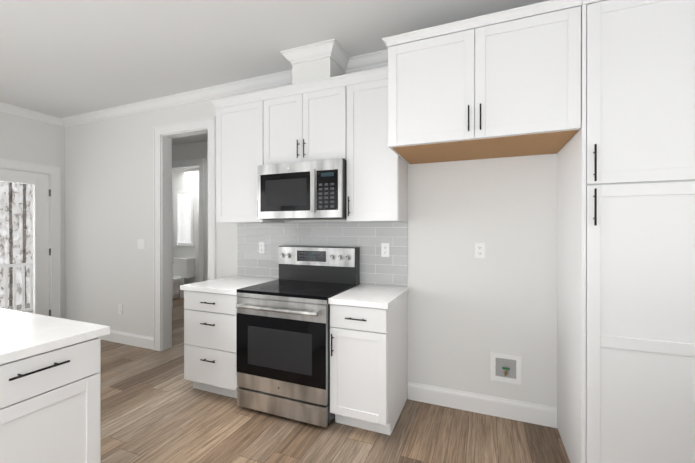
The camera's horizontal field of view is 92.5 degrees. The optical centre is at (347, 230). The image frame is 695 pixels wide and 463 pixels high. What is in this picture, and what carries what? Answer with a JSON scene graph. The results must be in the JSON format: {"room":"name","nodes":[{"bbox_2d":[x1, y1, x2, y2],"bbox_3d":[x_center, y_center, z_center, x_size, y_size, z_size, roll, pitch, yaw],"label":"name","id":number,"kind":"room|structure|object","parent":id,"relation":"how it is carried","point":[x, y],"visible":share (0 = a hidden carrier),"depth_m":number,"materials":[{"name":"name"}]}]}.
{"room":"kitchen","nodes":[
{"label":"kitchen","id":0,"kind":"room"},
{"bbox_2d":[0,111,64,318],"bbox_3d":[-5.009,-0.045,1.744,0.120,2.860,6.000,0,0,22],"label":"wall","id":1,"kind":"structure","parent":0,"point":[23,139],"depth_m":4.23,"materials":[{"name":"white paint"}]},
{"bbox_2d":[0,169,50,315],"bbox_3d":[-4.055,0.323,3.926,0.104,2.091,0.921,0,0,22],"label":"patio door","id":2,"kind":"structure","parent":1,"relation":"in","point":[41,193],"depth_m":4.23,"materials":[{"name":"white"}]},
{"bbox_2d":[0,158,60,317],"bbox_3d":[-4.099,0.271,3.936,0.145,2.219,1.133,0,0,22],"label":"door frame","id":3,"kind":"structure","parent":1,"relation":"attached to","point":[53,173],"depth_m":4.36,"materials":[{"name":"white wood"}]},
{"bbox_2d":[0,102,60,125],"bbox_3d":[-4.937,-1.430,1.663,0.073,0.090,5.910,0,0,22],"label":"crown molding","id":4,"kind":"structure","parent":1,"relation":"attached to","point":[7,108],"depth_m":4.11,"materials":[{"name":"white wood"}]},
{"bbox_2d":[173,167,198,290],"bbox_3d":[-2.786,-0.055,6.831,3.600,2.860,0.100,0,0,22],"label":"wall","id":5,"kind":"structure","parent":0,"point":[185,178],"depth_m":6.97,"materials":[{"name":"white paint"}]},
{"bbox_2d":[173,189,194,246],"bbox_3d":[-3.443,-0.255,7.073,0.580,1.200,0.130,0,0,22],"label":"window shutters","id":6,"kind":"object","parent":5,"relation":"attached to","point":[184,211],"visible":1,"depth_m":7.06,"materials":[{"name":"white"}]},
{"bbox_2d":[172,140,207,280],"bbox_3d":[-2.147,-0.052,5.489,5.800,2.860,0.100,0,0,22],"label":"wall","id":7,"kind":"structure","parent":0,"point":[192,150],"depth_m":5.54,"materials":[{"name":"white paint"}]},
{"bbox_2d":[172,158,204,306],"bbox_3d":[-2.805,0.093,5.755,0.968,2.569,0.143,0,0,22],"label":"door frame","id":8,"kind":"structure","parent":7,"relation":"attached to","point":[190,163],"depth_m":5.54,"materials":[{"name":"white wood"}]},
{"bbox_2d":[0,0,548,144],"bbox_3d":[-1.557,-1.506,2.019,9.520,0.060,9.370,0,0,22],"label":"ceiling","id":9,"kind":"structure","parent":0,"point":[62,58],"depth_m":2.56,"materials":[{"name":"white paint"}]},
{"bbox_2d":[280,38,348,83],"bbox_3d":[-0.256,-1.331,2.833,0.496,0.293,0.378,0,0,22],"label":"chase","id":10,"kind":"object","parent":9,"relation":"attached to","point":[321,60],"visible":0.81,"depth_m":2.71,"materials":[{"name":"white paint"}]},
{"bbox_2d":[65,65,557,406],"bbox_3d":[-0.245,-0.048,3.100,7.910,2.860,0.120,0,0,22],"label":"wall","id":11,"kind":"structure","parent":0,"point":[468,312],"depth_m":2.64,"materials":[{"name":"white paint"}]},
{"bbox_2d":[118,304,122,313],"bbox_3d":[-2.776,0.967,4.069,0.070,0.115,0.007,0,0,22],"label":"outlet","id":12,"kind":"object","parent":11,"relation":"attached to","point":[120,308],"visible":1,"depth_m":4.07,"materials":[{"name":"white plastic"}]},
{"bbox_2d":[101,330,152,349],"bbox_3d":[-3.022,1.311,4.159,1.730,0.138,0.030,0,0,22],"label":"baseboard","id":13,"kind":"structure","parent":11,"relation":"attached to","point":[131,339],"depth_m":3.99,"materials":[{"name":"white wood"}]},
{"bbox_2d":[138,239,144,248],"bbox_3d":[-2.436,0.165,3.926,0.116,0.115,0.012,0,0,22],"label":"light switch","id":14,"kind":"object","parent":11,"relation":"attached to","point":[141,243],"visible":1,"depth_m":3.92,"materials":[{"name":"white plastic"}]},
{"bbox_2d":[153,116,215,350],"bbox_3d":[-1.778,0.097,3.724,0.908,2.569,0.163,0,0,22],"label":"door frame","id":15,"kind":"structure","parent":11,"relation":"attached to","point":[164,135],"depth_m":3.81,"materials":[{"name":"white wood"}]},
{"bbox_2d":[61,49,387,126],"bbox_3d":[-0.282,-1.432,3.008,7.670,0.090,0.073,0,0,22],"label":"crown molding","id":16,"kind":"structure","parent":11,"relation":"attached to","point":[368,60],"depth_m":3.47,"materials":[{"name":"white wood"}]},
{"bbox_2d":[214,90,283,222],"bbox_3d":[-0.886,-0.631,3.119,0.589,1.127,0.325,0,0,22],"label":"upper cabinet","id":17,"kind":"object","parent":11,"relation":"attached to","point":[242,120],"depth_m":2.98,"materials":[{"name":"white wood"}]},
{"bbox_2d":[270,74,345,163],"bbox_3d":[-0.310,-0.872,2.882,0.775,0.644,0.325,0,0,22],"label":"upper cabinet","id":18,"kind":"object","parent":11,"relation":"attached to","point":[345,116],"depth_m":2.71,"materials":[{"name":"white wood"}]},
{"bbox_2d":[258,158,346,219],"bbox_3d":[-0.328,-0.318,2.838,0.771,0.458,0.423,0,0,22],"label":"microwave","id":19,"kind":"object","parent":18,"relation":"attached to","point":[311,190],"visible":1,"depth_m":2.64,"materials":[{"name":"silver metal"}]},
{"bbox_2d":[238,222,406,286],"bbox_3d":[-0.313,0.199,3.058,1.737,0.537,0.008,0,0,22],"label":"tile backsplash","id":20,"kind":"structure","parent":11,"relation":"attached to","point":[368,239],"depth_m":2.97,"materials":[{"name":"grey tile"}]},
{"bbox_2d":[259,242,264,253],"bbox_3d":[-0.841,0.172,3.265,0.070,0.115,0.007,0,0,22],"label":"outlet","id":21,"kind":"object","parent":20,"relation":"attached to","point":[261,247],"visible":1,"depth_m":3.26,"materials":[{"name":"white plastic"}]},
{"bbox_2d":[381,243,389,256],"bbox_3d":[0.318,0.167,2.791,0.070,0.115,0.007,0,0,22],"label":"outlet","id":22,"kind":"object","parent":20,"relation":"attached to","point":[385,249],"visible":1,"depth_m":2.79,"materials":[{"name":"white plastic"}]},
{"bbox_2d":[346,66,406,221],"bbox_3d":[0.211,-0.630,2.669,0.472,1.127,0.325,0,0,22],"label":"upper cabinet","id":23,"kind":"object","parent":11,"relation":"attached to","point":[376,175],"depth_m":2.52,"materials":[{"name":"white wood"}]},
{"bbox_2d":[475,243,484,257],"bbox_3d":[1.003,0.154,2.520,0.070,0.115,0.007,0,0,22],"label":"outlet","id":24,"kind":"object","parent":11,"relation":"attached to","point":[479,250],"visible":1,"depth_m":2.52,"materials":[{"name":"white plastic"}]},
{"bbox_2d":[382,0,581,163],"bbox_3d":[0.844,-0.883,2.227,1.078,0.694,0.663,0,0,22],"label":"upper cabinet","id":25,"kind":"object","parent":11,"relation":"attached to","point":[504,83],"visible":1,"depth_m":1.94,"materials":[{"name":"white wood"}]},
{"bbox_2d":[408,382,556,427],"bbox_3d":[0.980,1.315,2.528,1.050,0.138,0.015,0,0,22],"label":"baseboard","id":26,"kind":"structure","parent":11,"relation":"attached to","point":[537,414],"depth_m":2.50,"materials":[{"name":"white wood"}]},
{"bbox_2d":[490,352,521,384],"bbox_3d":[1.162,1.017,2.441,0.208,0.208,0.036,0,0,22],"label":"outlet box","id":27,"kind":"object","parent":11,"relation":"attached to","point":[506,368],"visible":1,"depth_m":2.45,"materials":[{"name":"white plastic"}]},
{"bbox_2d":[101,297,569,462],"bbox_3d":[-1.557,1.415,2.025,9.520,0.060,9.370,0,0,22],"label":"floor","id":28,"kind":"structure","parent":0,"point":[156,407],"depth_m":2.29,"materials":[{"name":"brown wood"}]},
{"bbox_2d":[0,332,107,462],"bbox_3d":[-2.126,0.947,1.692,1.816,0.876,0.562,0,0,22],"label":"base cabinet","id":29,"kind":"object","parent":28,"relation":"on","point":[50,389],"depth_m":1.42,"materials":[{"name":"white wood"}]},
{"bbox_2d":[0,308,109,359],"bbox_3d":[-2.415,0.491,1.018,1.853,0.038,2.081,0,0,22],"label":"countertop","id":30,"kind":"structure","parent":29,"relation":"on","point":[21,333],"depth_m":1.55,"materials":[{"name":"white stone"}]},
{"bbox_2d":[173,258,194,299],"bbox_3d":[-3.522,0.980,6.673,0.460,0.790,0.730,0,0,22],"label":"toilet","id":31,"kind":"object","parent":28,"relation":"on","point":[183,268],"visible":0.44,"depth_m":6.79,"materials":[{"name":"white ceramic"}]},
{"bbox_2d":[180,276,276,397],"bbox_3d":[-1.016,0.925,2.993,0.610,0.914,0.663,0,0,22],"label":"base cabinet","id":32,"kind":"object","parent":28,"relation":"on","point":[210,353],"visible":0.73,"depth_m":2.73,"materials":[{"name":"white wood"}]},
{"bbox_2d":[236,246,359,427],"bbox_3d":[-0.388,0.766,2.695,0.771,1.235,0.717,0,0,22],"label":"range","id":33,"kind":"object","parent":28,"relation":"on","point":[283,342],"visible":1,"depth_m":2.45,"materials":[{"name":"silver metal"}]},
{"bbox_2d":[328,284,408,434],"bbox_3d":[0.183,0.926,2.502,0.423,0.914,0.663,0,0,22],"label":"base cabinet","id":34,"kind":"object","parent":28,"relation":"on","point":[368,357],"visible":1,"depth_m":2.26,"materials":[{"name":"white wood"}]},
{"bbox_2d":[557,0,694,462],"bbox_3d":[1.583,0.078,1.927,0.516,2.614,0.663,0,0,22],"label":"pantry cabinet","id":35,"kind":"object","parent":28,"relation":"on","point":[626,274],"visible":0.96,"depth_m":1.68,"materials":[{"name":"white wood"}]},
{"label":"outside","id":36,"kind":"structure","parent":0,"visible":0},
{"bbox_2d":[0,182,32,307],"bbox_3d":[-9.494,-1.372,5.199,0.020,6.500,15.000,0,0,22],"label":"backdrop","id":37,"kind":"structure","parent":36,"point":[26,229],"depth_m":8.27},
{"bbox_2d":[1,303,32,312],"bbox_3d":[-5.608,1.450,4.153,2.808,0.060,6.000,0,0,22],"label":"deck","id":38,"kind":"object","parent":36,"point":[27,305],"depth_m":6.09,"materials":[{"name":"grey wood"}]},
{"bbox_2d":[0,263,32,311],"bbox_3d":[-5.742,0.935,4.099,0.090,0.970,5.800,0,0,22],"label":"rail","id":39,"kind":"object","parent":38,"relation":"on","point":[5,267],"depth_m":5.29,"materials":[{"name":"white"}]}
]}

